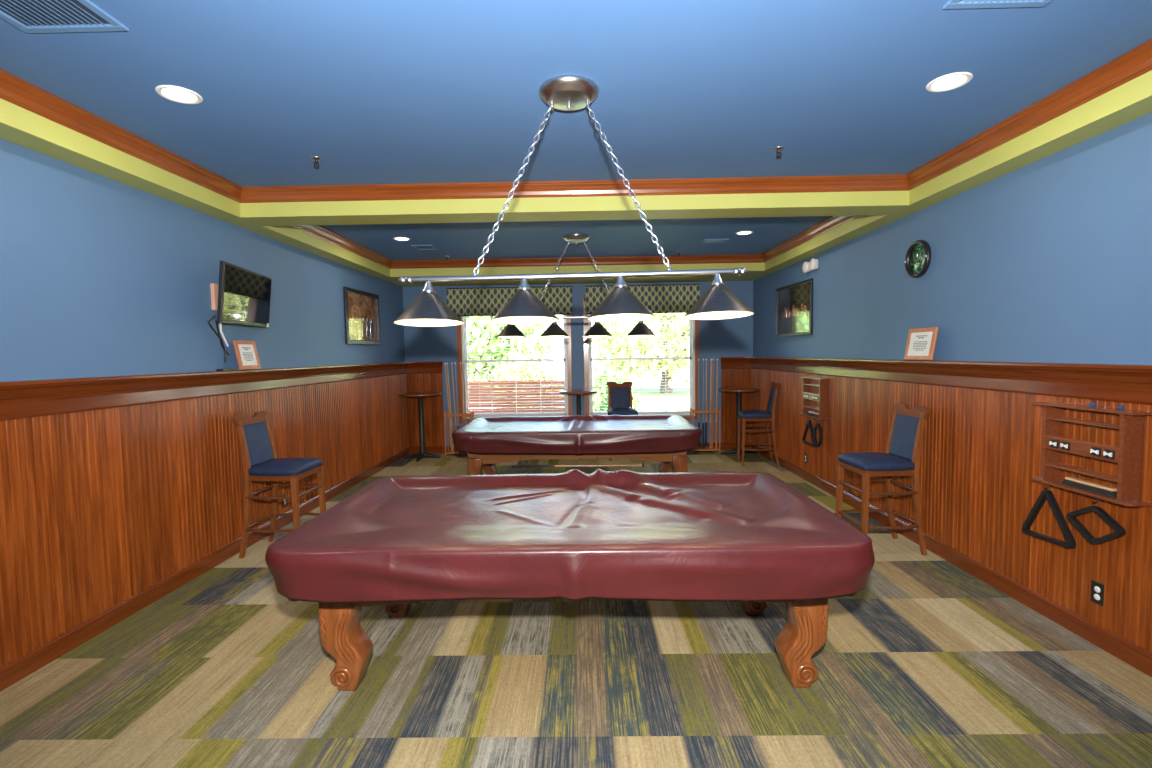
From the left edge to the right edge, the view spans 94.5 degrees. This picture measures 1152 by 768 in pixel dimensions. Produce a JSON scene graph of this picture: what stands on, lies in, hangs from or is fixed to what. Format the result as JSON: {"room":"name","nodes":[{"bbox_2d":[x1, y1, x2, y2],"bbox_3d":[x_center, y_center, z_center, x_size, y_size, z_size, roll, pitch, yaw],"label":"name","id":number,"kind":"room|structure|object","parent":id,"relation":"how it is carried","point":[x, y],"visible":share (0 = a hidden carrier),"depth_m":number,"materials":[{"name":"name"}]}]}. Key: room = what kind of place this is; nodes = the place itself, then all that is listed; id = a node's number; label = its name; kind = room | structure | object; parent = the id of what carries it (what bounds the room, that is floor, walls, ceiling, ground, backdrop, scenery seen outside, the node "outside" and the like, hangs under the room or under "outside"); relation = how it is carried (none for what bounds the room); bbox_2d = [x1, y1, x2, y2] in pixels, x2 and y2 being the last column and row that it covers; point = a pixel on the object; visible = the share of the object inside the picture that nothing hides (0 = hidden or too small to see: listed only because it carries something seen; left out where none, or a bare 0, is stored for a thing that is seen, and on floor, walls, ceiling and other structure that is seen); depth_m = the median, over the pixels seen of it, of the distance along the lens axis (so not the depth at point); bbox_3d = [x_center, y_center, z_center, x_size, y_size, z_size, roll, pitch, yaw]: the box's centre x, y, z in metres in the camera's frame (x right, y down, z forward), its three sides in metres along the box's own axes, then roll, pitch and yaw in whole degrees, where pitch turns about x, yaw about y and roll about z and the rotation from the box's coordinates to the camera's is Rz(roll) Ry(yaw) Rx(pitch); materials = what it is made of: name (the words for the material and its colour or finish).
{"room":"games hall","nodes":[
{"label":"games hall","id":0,"kind":"room"},
{"bbox_2d":[0,138,404,381],"bbox_3d":[-2.942,-0.051,3.293,0.150,3.150,11.210,-1,3,1],"label":"wall","id":1,"kind":"structure","parent":0,"point":[100,276],"depth_m":3.46,"materials":[{"name":"blue paint"}]},
{"bbox_2d":[0,447,408,691],"bbox_3d":[-2.833,1.411,3.376,0.024,0.119,10.910,-1,3,1],"label":"baseboard","id":2,"kind":"structure","parent":1,"relation":"attached to","point":[35,659],"depth_m":3.46,"materials":[{"name":"wood"}]},
{"bbox_2d":[210,283,218,310],"bbox_3d":[-2.849,-0.687,4.236,0.030,0.210,0.120,-1,3,1],"label":"box","id":3,"kind":"object","parent":1,"relation":"attached to","point":[213,287],"visible":0.52,"depth_m":4.18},
{"bbox_2d":[0,361,442,420],"bbox_3d":[-2.542,0.044,3.293,0.648,0.195,10.910,-1,3,1],"label":"ledge","id":4,"kind":"object","parent":1,"relation":"attached to","point":[21,399],"visible":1,"depth_m":3.60,"materials":[{"name":"wood"}]},
{"bbox_2d":[216,368,237,370],"bbox_3d":[-2.786,-0.114,4.254,0.060,0.016,0.200,-1,3,-5],"label":"box","id":5,"kind":"object","parent":4,"relation":"on","point":[230,369],"visible":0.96,"depth_m":4.21,"materials":[{"name":"black plastic"}]},
{"bbox_2d":[233,340,260,369],"bbox_3d":[-2.815,-0.245,4.527,0.109,0.243,0.270,-1,3,1],"label":"framed sign","id":6,"kind":"object","parent":4,"relation":"on","point":[246,351],"visible":1,"depth_m":4.51,"materials":[{"name":"orange wood"}]},
{"bbox_2d":[242,347,252,360],"bbox_3d":[-2.790,-0.255,4.526,0.023,0.114,0.136,-1,3,1],"label":"print","id":7,"kind":"object","parent":6,"relation":"attached to","point":[247,352],"depth_m":4.53,"materials":[{"name":"grey"}]},
{"bbox_2d":[0,373,444,665],"bbox_3d":[-2.551,0.794,3.337,0.608,1.348,10.910,-1,3,1],"label":"wainscot","id":8,"kind":"structure","parent":1,"relation":"attached to","point":[100,507],"depth_m":3.51,"materials":[{"name":"red wood"}]},
{"bbox_2d":[282,494,286,507],"bbox_3d":[-2.809,1.128,5.137,0.010,0.120,0.076,-1,3,1],"label":"wall outlet","id":9,"kind":"object","parent":8,"relation":"attached to","point":[284,501],"visible":0.79,"depth_m":5.13,"materials":[{"name":"black plastic"}]},
{"bbox_2d":[217,261,271,327],"bbox_3d":[-2.773,-0.712,4.403,0.175,0.456,0.924,-1,3,-10],"label":"television","id":10,"kind":"object","parent":1,"relation":"attached to","point":[244,295],"visible":1,"depth_m":4.29,"materials":[{"name":"black plastic"}]},
{"bbox_2d":[208,315,229,362],"bbox_3d":[-2.806,-0.351,4.191,0.041,0.366,0.252,-1,3,-8],"label":"cable","id":11,"kind":"object","parent":10,"relation":"hanging from","point":[214,316],"visible":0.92,"depth_m":4.22,"materials":[{"name":"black plastic"}]},
{"bbox_2d":[343,287,380,344],"bbox_3d":[-2.795,-0.868,7.000,0.031,0.700,0.960,-1,3,3],"label":"framed picture","id":12,"kind":"object","parent":1,"relation":"attached to","point":[361,308],"visible":1,"depth_m":6.94,"materials":[{"name":"black plastic"}]},
{"bbox_2d":[348,292,377,340],"bbox_3d":[-2.800,-0.868,7.000,0.012,0.590,0.850,-1,3,3],"label":"print","id":13,"kind":"object","parent":12,"relation":"attached to","point":[362,307],"depth_m":6.98},
{"bbox_2d":[0,450,1151,767],"bbox_3d":[-0.071,1.444,3.117,6.162,0.001,11.565,-1,3,1],"label":"floor","id":14,"kind":"structure","parent":0,"point":[929,664],"depth_m":2.59,"materials":[{"name":"carpet"}]},
{"bbox_2d":[232,411,325,558],"bbox_3d":[-2.475,0.821,4.476,0.516,1.165,0.493,-1,3,3],"label":"bar stool","id":15,"kind":"object","parent":14,"relation":"on","point":[258,451],"visible":0.96,"depth_m":4.35,"materials":[{"name":"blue wood"}]},
{"bbox_2d":[399,391,441,461],"bbox_3d":[-2.439,0.656,8.416,0.650,1.035,0.650,-1,3,1],"label":"pub table","id":16,"kind":"object","parent":14,"relation":"on","point":[420,395],"visible":1,"depth_m":8.38,"materials":[{"name":"brown wood"}]},
{"bbox_2d":[443,411,473,455],"bbox_3d":[-1.889,0.802,8.649,0.464,0.700,0.216,-1,3,1],"label":"stand","id":17,"kind":"object","parent":14,"relation":"on","point":[470,414],"visible":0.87,"depth_m":8.57,"materials":[{"name":"orange wood"}]},
{"bbox_2d":[445,363,451,450],"bbox_3d":[-2.067,0.376,8.662,0.096,1.444,0.031,-1,3,1],"label":"pool cue","id":18,"kind":"object","parent":17,"relation":"on","point":[445,363],"visible":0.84,"depth_m":8.65,"materials":[{"name":"brown wood"}]},
{"bbox_2d":[447,363,454,451],"bbox_3d":[-2.022,0.379,8.590,0.088,1.445,0.031,-1,3,1],"label":"pool cue","id":19,"kind":"object","parent":17,"relation":"on","point":[447,363],"visible":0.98,"depth_m":8.58,"materials":[{"name":"brown wood"}]},
{"bbox_2d":[451,363,457,450],"bbox_3d":[-1.969,0.374,8.661,0.076,1.445,0.031,-1,3,1],"label":"pool cue","id":20,"kind":"object","parent":17,"relation":"on","point":[451,363],"visible":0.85,"depth_m":8.65,"materials":[{"name":"brown wood"}]},
{"bbox_2d":[455,363,458,428],"bbox_3d":[-1.910,0.377,8.588,0.033,1.445,0.031,-2,3,1],"label":"pool cue","id":21,"kind":"object","parent":17,"relation":"on","point":[455,363],"visible":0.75,"depth_m":8.57,"materials":[{"name":"brown wood"}]},
{"bbox_2d":[460,362,463,425],"bbox_3d":[-1.845,0.372,8.659,0.033,1.445,0.031,-2,3,1],"label":"pool cue","id":22,"kind":"object","parent":17,"relation":"on","point":[460,362],"visible":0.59,"depth_m":8.64,"materials":[{"name":"orange wood"}]},
{"bbox_2d":[463,362,465,423],"bbox_3d":[-1.790,0.375,8.587,0.033,1.445,0.031,-1,3,1],"label":"pool cue","id":23,"kind":"object","parent":17,"relation":"on","point":[463,362],"visible":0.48,"depth_m":8.57,"materials":[{"name":"orange wood"}]},
{"bbox_2d":[288,593,856,690],"bbox_3d":[-0.015,1.067,2.972,2.570,0.768,1.396,-1,3,1],"label":"pool table","id":24,"kind":"object","parent":14,"relation":"on","point":[342,635],"visible":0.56,"depth_m":2.56,"materials":[{"name":"wood"}]},
{"bbox_2d":[265,469,874,602],"bbox_3d":[-0.025,0.754,2.945,2.700,0.287,1.451,-1,3,1],"label":"cover","id":25,"kind":"object","parent":24,"relation":"on","point":[574,535],"visible":1,"depth_m":2.30,"materials":[{"name":"leather"}]},
{"bbox_2d":[456,440,697,474],"bbox_3d":[0.018,0.873,6.326,2.570,0.768,1.396,-1,3,1],"label":"pool table","id":26,"kind":"object","parent":14,"relation":"on","point":[476,463],"visible":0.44,"depth_m":5.94,"materials":[{"name":"wood"}]},
{"bbox_2d":[452,414,701,454],"bbox_3d":[0.013,0.572,6.301,2.699,0.262,1.474,-1,3,1],"label":"cover","id":27,"kind":"object","parent":26,"relation":"on","point":[574,434],"visible":1,"depth_m":5.62,"materials":[{"name":"leather"}]},
{"bbox_2d":[511,454,643,467],"bbox_3d":[0.014,0.839,5.859,1.455,0.161,0.100,-1,3,1],"label":"stick","id":28,"kind":"object","parent":26,"relation":"hanging from","point":[520,465],"visible":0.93,"depth_m":5.86,"materials":[{"name":"brown wood"}]},
{"bbox_2d":[559,389,597,459],"bbox_3d":[0.050,0.621,8.380,0.610,1.035,0.610,-1,3,1],"label":"pub table","id":29,"kind":"object","parent":14,"relation":"on","point":[578,392],"visible":0.63,"depth_m":8.32,"materials":[{"name":"brown wood"}]},
{"bbox_2d":[607,381,638,460],"bbox_3d":[0.710,0.556,8.251,0.493,1.165,0.516,-1,3,-2],"label":"bar stool","id":30,"kind":"object","parent":14,"relation":"on","point":[619,395],"visible":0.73,"depth_m":8.40,"materials":[{"name":"blue fabric"}]},
{"bbox_2d":[690,408,720,452],"bbox_3d":[2.085,0.745,8.598,0.464,0.700,0.216,-1,3,1],"label":"stand","id":31,"kind":"object","parent":14,"relation":"on","point":[692,411],"visible":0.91,"depth_m":8.52,"materials":[{"name":"orange wood"}]},
{"bbox_2d":[698,359,699,447],"bbox_3d":[1.984,0.317,8.611,0.033,1.445,0.031,-1,3,1],"label":"pool cue","id":32,"kind":"object","parent":31,"relation":"on","point":[698,359],"visible":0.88,"depth_m":8.60,"materials":[{"name":"brown wood"}]},
{"bbox_2d":[702,359,703,448],"bbox_3d":[2.042,0.321,8.538,0.033,1.445,0.031,-1,3,1],"label":"pool cue","id":33,"kind":"object","parent":31,"relation":"on","point":[703,359],"visible":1,"depth_m":8.54,"materials":[{"name":"brown wood"}]},
{"bbox_2d":[705,359,706,447],"bbox_3d":[2.103,0.316,8.609,0.033,1.445,0.031,0,3,1],"label":"pool cue","id":34,"kind":"object","parent":31,"relation":"on","point":[706,359],"visible":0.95,"depth_m":8.61,"materials":[{"name":"brown wood"}]},
{"bbox_2d":[709,359,711,448],"bbox_3d":[2.158,0.319,8.537,0.033,1.445,0.031,0,3,1],"label":"pool cue","id":35,"kind":"object","parent":31,"relation":"on","point":[711,359],"visible":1,"depth_m":8.53,"materials":[{"name":"brown wood"}]},
{"bbox_2d":[711,359,713,447],"bbox_3d":[2.208,0.314,8.608,0.033,1.445,0.031,0,3,1],"label":"pool cue","id":36,"kind":"object","parent":31,"relation":"on","point":[713,359],"visible":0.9,"depth_m":8.59,"materials":[{"name":"orange wood"}]},
{"bbox_2d":[715,359,717,448],"bbox_3d":[2.253,0.318,8.536,0.033,1.445,0.031,0,3,1],"label":"pool cue","id":37,"kind":"object","parent":31,"relation":"on","point":[717,359],"visible":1,"depth_m":8.53,"materials":[{"name":"brown wood"}]},
{"bbox_2d":[719,387,759,457],"bbox_3d":[2.555,0.585,8.348,0.620,1.035,0.620,-1,3,1],"label":"pub table","id":38,"kind":"object","parent":14,"relation":"on","point":[738,390],"visible":0.89,"depth_m":8.31,"materials":[{"name":"brown wood"}]},
{"bbox_2d":[737,382,779,466],"bbox_3d":[2.608,0.563,7.629,0.516,1.165,0.493,0,3,9],"label":"bar stool","id":39,"kind":"object","parent":14,"relation":"on","point":[768,415],"visible":1,"depth_m":7.46,"materials":[{"name":"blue wood"}]},
{"bbox_2d":[836,403,930,555],"bbox_3d":[2.479,0.755,4.333,0.516,1.165,0.493,-1,3,0],"label":"bar stool","id":40,"kind":"object","parent":14,"relation":"on","point":[901,457],"visible":0.98,"depth_m":4.21,"materials":[{"name":"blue wood"}]},
{"bbox_2d":[0,0,1151,260],"bbox_3d":[-0.050,-1.585,3.170,5.980,0.120,11.210,-1,3,1],"label":"ceiling","id":41,"kind":"structure","parent":0,"point":[379,91],"depth_m":2.67,"materials":[{"name":"blue paint"}]},
{"bbox_2d":[0,0,128,32],"bbox_3d":[-2.021,-1.417,1.913,0.420,0.012,0.495,-1,3,1],"label":"ceiling vent","id":42,"kind":"object","parent":41,"relation":"in","point":[30,16],"visible":1,"depth_m":2.07,"materials":[{"name":"metal"}]},
{"bbox_2d":[155,85,202,104],"bbox_3d":[-2.012,-1.465,2.704,0.196,0.007,0.196,-1,3,1],"label":"recessed light","id":43,"kind":"object","parent":41,"relation":"in","point":[177,94],"visible":1,"depth_m":2.69,"materials":[{"name":"white plastic"}]},
{"bbox_2d":[311,156,321,166],"bbox_3d":[-1.752,-1.497,3.596,0.068,0.054,0.068,-1,3,1],"label":"sprinkler head","id":44,"kind":"object","parent":41,"relation":"attached to","point":[315,158],"visible":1,"depth_m":3.59},
{"bbox_2d":[393,237,410,240],"bbox_3d":[-1.997,-1.661,6.108,0.196,0.007,0.196,-1,3,1],"label":"recessed light","id":45,"kind":"object","parent":41,"relation":"in","point":[394,238],"visible":1,"depth_m":6.09,"materials":[{"name":"white plastic"}]},
{"bbox_2d":[411,245,437,249],"bbox_3d":[-1.871,-1.689,6.596,0.260,0.012,0.280,-1,3,1],"label":"ceiling vent","id":46,"kind":"object","parent":41,"relation":"in","point":[418,247],"visible":1,"depth_m":6.60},
{"bbox_2d":[496,324,526,338],"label":"light","id":47,"kind":"object","parent":41,"relation":"hanging from","point":[510,331],"depth_m":6.10,"materials":[{"name":"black metal"}]},
{"bbox_2d":[539,322,568,337],"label":"light","id":48,"kind":"object","parent":41,"relation":"hanging from","point":[554,330],"depth_m":6.09,"materials":[{"name":"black metal"}]},
{"bbox_2d":[556,316,588,318],"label":"light","id":49,"kind":"object","parent":41,"relation":"hanging from","point":[559,317],"depth_m":6.15,"materials":[{"name":"silver metal"}]},
{"bbox_2d":[394,75,753,326],"bbox_3d":[-0.023,-0.909,2.740,1.869,1.200,0.356,-1,3,1],"label":"light","id":50,"kind":"object","parent":41,"relation":"hanging from","point":[564,92],"visible":1,"depth_m":2.73,"materials":[{"name":"silver metal"}]},
{"bbox_2d":[422,281,435,293],"bbox_3d":[-0.770,-0.503,2.783,0.072,0.062,0.072,-1,0,1],"label":"socket","id":51,"kind":"object","parent":50,"relation":"attached to","point":[428,288],"depth_m":2.76,"materials":[{"name":"silver metal"}]},
{"bbox_2d":[518,279,530,290],"bbox_3d":[-0.269,-0.515,2.776,0.072,0.062,0.072,-1,0,1],"label":"socket","id":52,"kind":"object","parent":50,"relation":"attached to","point":[524,286],"depth_m":2.75,"materials":[{"name":"silver metal"}]},
{"bbox_2d":[614,276,626,287],"bbox_3d":[0.231,-0.527,2.769,0.072,0.062,0.072,-1,0,1],"label":"socket","id":53,"kind":"object","parent":50,"relation":"attached to","point":[620,283],"depth_m":2.75,"materials":[{"name":"silver metal"}]},
{"bbox_2d":[710,273,723,285],"bbox_3d":[0.732,-0.539,2.763,0.072,0.062,0.072,-1,0,1],"label":"socket","id":54,"kind":"object","parent":50,"relation":"attached to","point":[717,280],"depth_m":2.74,"materials":[{"name":"silver metal"}]},
{"bbox_2d":[0,70,1151,286],"bbox_3d":[-0.047,-1.416,3.179,5.680,0.218,10.910,-1,3,1],"label":"soffit","id":55,"kind":"structure","parent":41,"relation":"attached to","point":[1132,100],"depth_m":4.21,"materials":[{"name":"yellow paint"}]},
{"bbox_2d":[0,39,1151,202],"bbox_3d":[-0.070,-1.353,1.120,5.295,0.105,6.190,-1,3,1],"label":"crown molding","id":56,"kind":"structure","parent":41,"relation":"attached to","point":[1136,62],"depth_m":4.03,"materials":[{"name":"wood"}]},
{"bbox_2d":[293,215,858,268],"bbox_3d":[-0.012,-1.637,6.016,5.295,0.105,3.028,-1,3,1],"label":"crown molding","id":57,"kind":"structure","parent":41,"relation":"attached to","point":[831,222],"depth_m":7.47,"materials":[{"name":"wood"}]},
{"bbox_2d":[552,233,599,272],"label":"light","id":58,"kind":"object","parent":41,"relation":"hanging from","point":[576,238],"depth_m":6.07,"materials":[{"name":"silver metal"}]},
{"bbox_2d":[583,321,612,337],"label":"light","id":59,"kind":"object","parent":41,"relation":"hanging from","point":[597,330],"depth_m":6.09,"materials":[{"name":"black metal"}]},
{"bbox_2d":[626,320,655,337],"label":"light","id":60,"kind":"object","parent":41,"relation":"hanging from","point":[640,329],"depth_m":6.08,"materials":[{"name":"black metal"}]},
{"bbox_2d":[701,239,728,242],"bbox_3d":[1.683,-1.735,6.471,0.290,0.012,0.200,-1,3,1],"label":"ceiling vent","id":61,"kind":"object","parent":41,"relation":"in","point":[704,240],"visible":1,"depth_m":6.45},
{"bbox_2d":[735,231,752,234],"bbox_3d":[1.916,-1.718,6.064,0.196,0.007,0.196,-1,3,1],"label":"recessed light","id":62,"kind":"object","parent":41,"relation":"in","point":[740,232],"visible":1,"depth_m":6.05,"materials":[{"name":"white plastic"}]},
{"bbox_2d":[773,146,783,156],"bbox_3d":[1.348,-1.540,3.541,0.068,0.054,0.068,-1,3,1],"label":"sprinkler head","id":63,"kind":"object","parent":41,"relation":"attached to","point":[778,149],"visible":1,"depth_m":3.53},
{"bbox_2d":[926,72,972,91],"bbox_3d":[1.886,-1.523,2.694,0.196,0.007,0.196,-1,3,1],"label":"recessed light","id":64,"kind":"object","parent":41,"relation":"in","point":[948,82],"visible":1,"depth_m":2.69,"materials":[{"name":"white plastic"}]},
{"bbox_2d":[943,0,1051,8],"bbox_3d":[1.636,-1.469,1.872,0.395,0.012,0.445,-1,3,1],"label":"ceiling vent","id":65,"kind":"object","parent":41,"relation":"in","point":[951,4],"visible":1,"depth_m":2.07,"materials":[{"name":"metal"}]},
{"bbox_2d":[403,281,752,445],"bbox_3d":[0.038,-0.411,8.776,5.680,3.150,0.150,-1,3,1],"label":"wall","id":66,"kind":"structure","parent":0,"point":[733,337],"depth_m":8.68,"materials":[{"name":"blue paint"}]},
{"bbox_2d":[446,286,572,316],"bbox_3d":[-1.064,-1.325,8.578,2.015,0.446,0.166,-1,3,1],"label":"valance","id":67,"kind":"object","parent":66,"relation":"attached to","point":[488,301],"visible":0.77,"depth_m":8.50,"materials":[{"name":"fabric"}]},
{"bbox_2d":[456,315,572,422],"bbox_3d":[-1.002,-0.388,8.760,1.909,2.023,0.210,-1,3,1],"label":"window","id":68,"kind":"structure","parent":66,"relation":"in","point":[462,352],"depth_m":8.76,"materials":[{"name":"white plastic"}]},
{"bbox_2d":[464,316,565,414],"bbox_3d":[-1.002,-0.392,8.752,1.659,1.805,0.067,-1,3,1],"label":"window blind","id":69,"kind":"object","parent":68,"relation":"attached to","point":[467,329],"visible":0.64,"depth_m":8.76,"materials":[{"name":"white plastic"}]},
{"bbox_2d":[409,442,751,453],"bbox_3d":[0.059,1.056,8.773,5.680,0.119,0.024,-1,3,1],"label":"baseboard","id":70,"kind":"structure","parent":66,"relation":"attached to","point":[726,446],"depth_m":8.79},
{"bbox_2d":[583,297,700,418],"bbox_3d":[1.070,-0.417,8.733,1.914,2.023,0.210,-1,3,1],"label":"window","id":71,"kind":"structure","parent":66,"relation":"in","point":[693,357],"depth_m":8.72,"materials":[{"name":"white plastic"}]},
{"bbox_2d":[590,313,692,413],"bbox_3d":[1.070,-0.422,8.726,1.664,1.805,0.067,-1,3,1],"label":"window blind","id":72,"kind":"object","parent":71,"relation":"attached to","point":[677,320],"visible":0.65,"depth_m":8.73,"materials":[{"name":"white plastic"}]},
{"bbox_2d":[585,284,699,314],"bbox_3d":[1.061,-1.355,8.551,1.839,0.446,0.166,-1,3,1],"label":"valance","id":73,"kind":"object","parent":66,"relation":"attached to","point":[669,298],"visible":0.75,"depth_m":8.47,"materials":[{"name":"fabric"}]},
{"bbox_2d":[753,112,1151,364],"bbox_3d":[2.887,-0.134,3.219,0.150,3.150,11.210,-1,3,1],"label":"wall","id":74,"kind":"structure","parent":0,"point":[1048,259],"depth_m":3.43,"materials":[{"name":"blue paint"}]},
{"bbox_2d":[776,279,812,336],"bbox_3d":[2.808,-0.957,6.898,0.031,0.667,1.030,-1,3,-2],"label":"framed picture","id":75,"kind":"object","parent":74,"relation":"attached to","point":[794,302],"visible":1,"depth_m":6.82,"materials":[{"name":"black glass"}]},
{"bbox_2d":[802,258,817,272],"bbox_3d":[2.801,-1.413,6.366,0.065,0.136,0.346,-1,3,1],"label":"emergency light","id":76,"kind":"object","parent":74,"relation":"attached to","point":[813,264],"visible":1,"depth_m":6.29,"materials":[{"name":"white plastic"}]},
{"bbox_2d":[904,240,930,277],"bbox_3d":[2.794,-1.024,4.365,0.040,0.304,0.304,-1,3,1],"label":"wall clock","id":77,"kind":"object","parent":74,"relation":"attached to","point":[917,261],"visible":1,"depth_m":4.35,"materials":[{"name":"glass"}]},
{"bbox_2d":[721,357,1151,404],"bbox_3d":[2.537,-0.029,3.229,0.553,0.195,10.910,-1,3,1],"label":"ledge","id":78,"kind":"object","parent":74,"relation":"attached to","point":[1124,383],"visible":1,"depth_m":3.51,"materials":[{"name":"wood"}]},
{"bbox_2d":[904,327,937,359],"bbox_3d":[2.783,-0.320,4.266,0.109,0.254,0.340,-1,3,1],"label":"framed sign","id":79,"kind":"object","parent":78,"relation":"on","point":[921,342],"visible":1,"depth_m":4.25,"materials":[{"name":"orange wood"}]},
{"bbox_2d":[912,335,926,350],"bbox_3d":[2.755,-0.329,4.266,0.020,0.121,0.182,-1,3,1],"label":"print","id":80,"kind":"object","parent":79,"relation":"attached to","point":[919,342],"depth_m":4.27,"materials":[{"name":"grey"}]},
{"bbox_2d":[721,369,1151,651],"bbox_3d":[2.569,0.721,3.272,0.513,1.348,10.910,-1,3,1],"label":"wainscot","id":81,"kind":"structure","parent":74,"relation":"attached to","point":[980,456],"depth_m":3.62,"materials":[{"name":"red wood"}]},
{"bbox_2d":[799,377,830,421],"bbox_3d":[2.782,0.179,6.223,0.120,0.508,0.570,-1,3,1],"label":"wall rack","id":82,"kind":"object","parent":81,"relation":"attached to","point":[822,397],"visible":1,"depth_m":6.06,"materials":[{"name":"brown wood"}]},
{"bbox_2d":[802,420,815,446],"bbox_3d":[2.791,0.579,6.380,0.030,0.297,0.335,-1,4,1],"label":"triangle","id":83,"kind":"object","parent":82,"relation":"hanging from","point":[809,423],"visible":0.94,"depth_m":6.36,"materials":[{"name":"black plastic"}]},
{"bbox_2d":[808,411,818,416],"bbox_3d":[2.782,0.350,6.198,0.044,0.042,0.300,-1,3,1],"label":"brush","id":84,"kind":"object","parent":82,"relation":"on","point":[812,413],"visible":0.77,"depth_m":6.20,"materials":[{"name":"brown wood"}]},
{"bbox_2d":[799,413,829,419],"bbox_3d":[2.785,0.378,6.235,0.120,0.015,0.570,-1,3,1],"label":"shelf","id":85,"kind":"object","parent":82,"relation":"attached to","point":[821,417],"depth_m":6.00,"materials":[{"name":"brown wood"}]},
{"bbox_2d":[800,377,830,379],"bbox_3d":[2.781,-0.067,6.209,0.115,0.015,0.570,-1,3,1],"label":"shelf","id":86,"kind":"object","parent":82,"relation":"attached to","point":[803,378],"depth_m":6.22,"materials":[{"name":"brown wood"}]},
{"bbox_2d":[813,424,822,446],"bbox_3d":[2.789,0.590,6.147,0.030,0.268,0.186,-1,3,1],"label":"diamond","id":87,"kind":"object","parent":82,"relation":"hanging from","point":[817,444],"visible":1,"depth_m":6.12,"materials":[{"name":"black plastic"}]},
{"bbox_2d":[1032,402,1151,506],"bbox_3d":[2.742,0.374,2.862,0.120,0.508,0.570,-1,3,1],"label":"wall rack","id":88,"kind":"object","parent":81,"relation":"attached to","point":[1129,456],"visible":1,"depth_m":2.75,"materials":[{"name":"brown wood"}]},
{"bbox_2d":[1022,490,1075,547],"bbox_3d":[2.753,0.771,3.105,0.030,0.304,0.335,-1,3,1],"label":"triangle","id":89,"kind":"object","parent":88,"relation":"hanging from","point":[1070,542],"visible":1,"depth_m":3.08,"materials":[{"name":"black plastic"}]},
{"bbox_2d":[1062,477,1116,497],"bbox_3d":[2.742,0.545,2.837,0.044,0.042,0.300,-1,3,1],"label":"brush","id":90,"kind":"object","parent":88,"relation":"on","point":[1072,481],"visible":0.8,"depth_m":2.82,"materials":[{"name":"brown wood"}]},
{"bbox_2d":[1032,476,1151,506],"bbox_3d":[2.745,0.572,2.873,0.120,0.015,0.570,-1,3,1],"label":"shelf","id":91,"kind":"object","parent":88,"relation":"attached to","point":[1056,481],"depth_m":2.76,"materials":[{"name":"brown wood"}]},
{"bbox_2d":[1033,402,1151,415],"bbox_3d":[2.741,0.128,2.848,0.115,0.015,0.570,-1,3,1],"label":"shelf","id":92,"kind":"object","parent":88,"relation":"attached to","point":[1045,405],"depth_m":2.79,"materials":[{"name":"brown wood"}]},
{"bbox_2d":[1067,506,1125,543],"bbox_3d":[2.749,0.747,2.824,0.030,0.202,0.298,-1,3,1],"label":"diamond","id":93,"kind":"object","parent":88,"relation":"hanging from","point":[1120,531],"visible":1,"depth_m":2.80,"materials":[{"name":"black plastic"}]},
{"bbox_2d":[1091,580,1103,606],"bbox_3d":[2.808,1.127,2.869,0.010,0.120,0.076,-1,3,1],"label":"wall outlet","id":94,"kind":"object","parent":81,"relation":"attached to","point":[1097,589],"visible":1,"depth_m":2.87,"materials":[{"name":"black plastic"}]},
{"bbox_2d":[1094,586,1099,592],"bbox_3d":[2.806,1.106,2.868,0.006,0.033,0.033,-1,3,1],"label":"socket","id":95,"kind":"object","parent":94,"relation":"attached to","point":[1096,588],"depth_m":2.87,"materials":[{"name":"white plastic"}]},
{"bbox_2d":[752,443,1151,676],"bbox_3d":[2.822,1.330,3.304,0.024,0.119,10.910,-1,3,1],"label":"baseboard","id":96,"kind":"structure","parent":74,"relation":"attached to","point":[1137,657],"depth_m":3.41,"materials":[{"name":"wood"}]},
{"label":"outside","id":97,"kind":"structure","parent":0,"visible":0},
{"bbox_2d":[468,375,689,410],"bbox_3d":[0.346,0.287,26.989,40.000,0.150,36.140,-1,3,1],"label":"ground","id":98,"kind":"structure","parent":97,"point":[654,394],"depth_m":24.28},
{"bbox_2d":[467,316,551,397],"bbox_3d":[-4.156,-1.712,21.012,6.583,4.679,6.567,-1,3,1],"label":"tree","id":99,"kind":"object","parent":98,"relation":"on","point":[496,345],"visible":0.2,"depth_m":19.16,"materials":[{"name":"green plant"}]},
{"bbox_2d":[468,380,564,413],"bbox_3d":[-1.273,0.569,10.158,2.620,1.273,0.115,-1,3,1],"label":"wooden fence","id":100,"kind":"object","parent":98,"relation":"on","point":[554,400],"visible":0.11,"depth_m":10.08,"materials":[{"name":"orange wood"}]},
{"bbox_2d":[491,349,557,407],"bbox_3d":[-1.197,0.103,12.666,1.886,1.923,1.852,-1,3,1],"label":"shrub","id":101,"kind":"object","parent":98,"relation":"on","point":[520,367],"visible":0.31,"depth_m":12.35,"materials":[{"name":"green plant"}]},
{"bbox_2d":[506,315,688,380],"bbox_3d":[4.423,-3.122,36.831,18.800,5.400,7.200,-1,3,1],"label":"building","id":102,"kind":"structure","parent":98,"relation":"on","point":[554,344],"depth_m":33.96,"materials":[{"name":"white"}]},
{"bbox_2d":[592,364,640,410],"bbox_3d":[0.746,0.326,12.046,1.446,1.565,1.467,-1,3,1],"label":"shrub","id":103,"kind":"object","parent":98,"relation":"on","point":[605,377],"visible":0.23,"depth_m":11.74,"materials":[{"name":"green plant"}]},
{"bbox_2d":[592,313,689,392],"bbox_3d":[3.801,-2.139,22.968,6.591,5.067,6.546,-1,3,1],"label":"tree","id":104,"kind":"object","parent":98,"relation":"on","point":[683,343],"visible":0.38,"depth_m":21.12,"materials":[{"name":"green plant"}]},
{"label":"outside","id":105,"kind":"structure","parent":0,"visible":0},
{"bbox_2d":[494,398,689,409],"bbox_3d":[0.242,0.713,18.320,40.000,0.040,3.500,-1,3,1],"label":"path","id":106,"kind":"structure","parent":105,"point":[683,402],"depth_m":17.85,"materials":[{"name":"concrete"}]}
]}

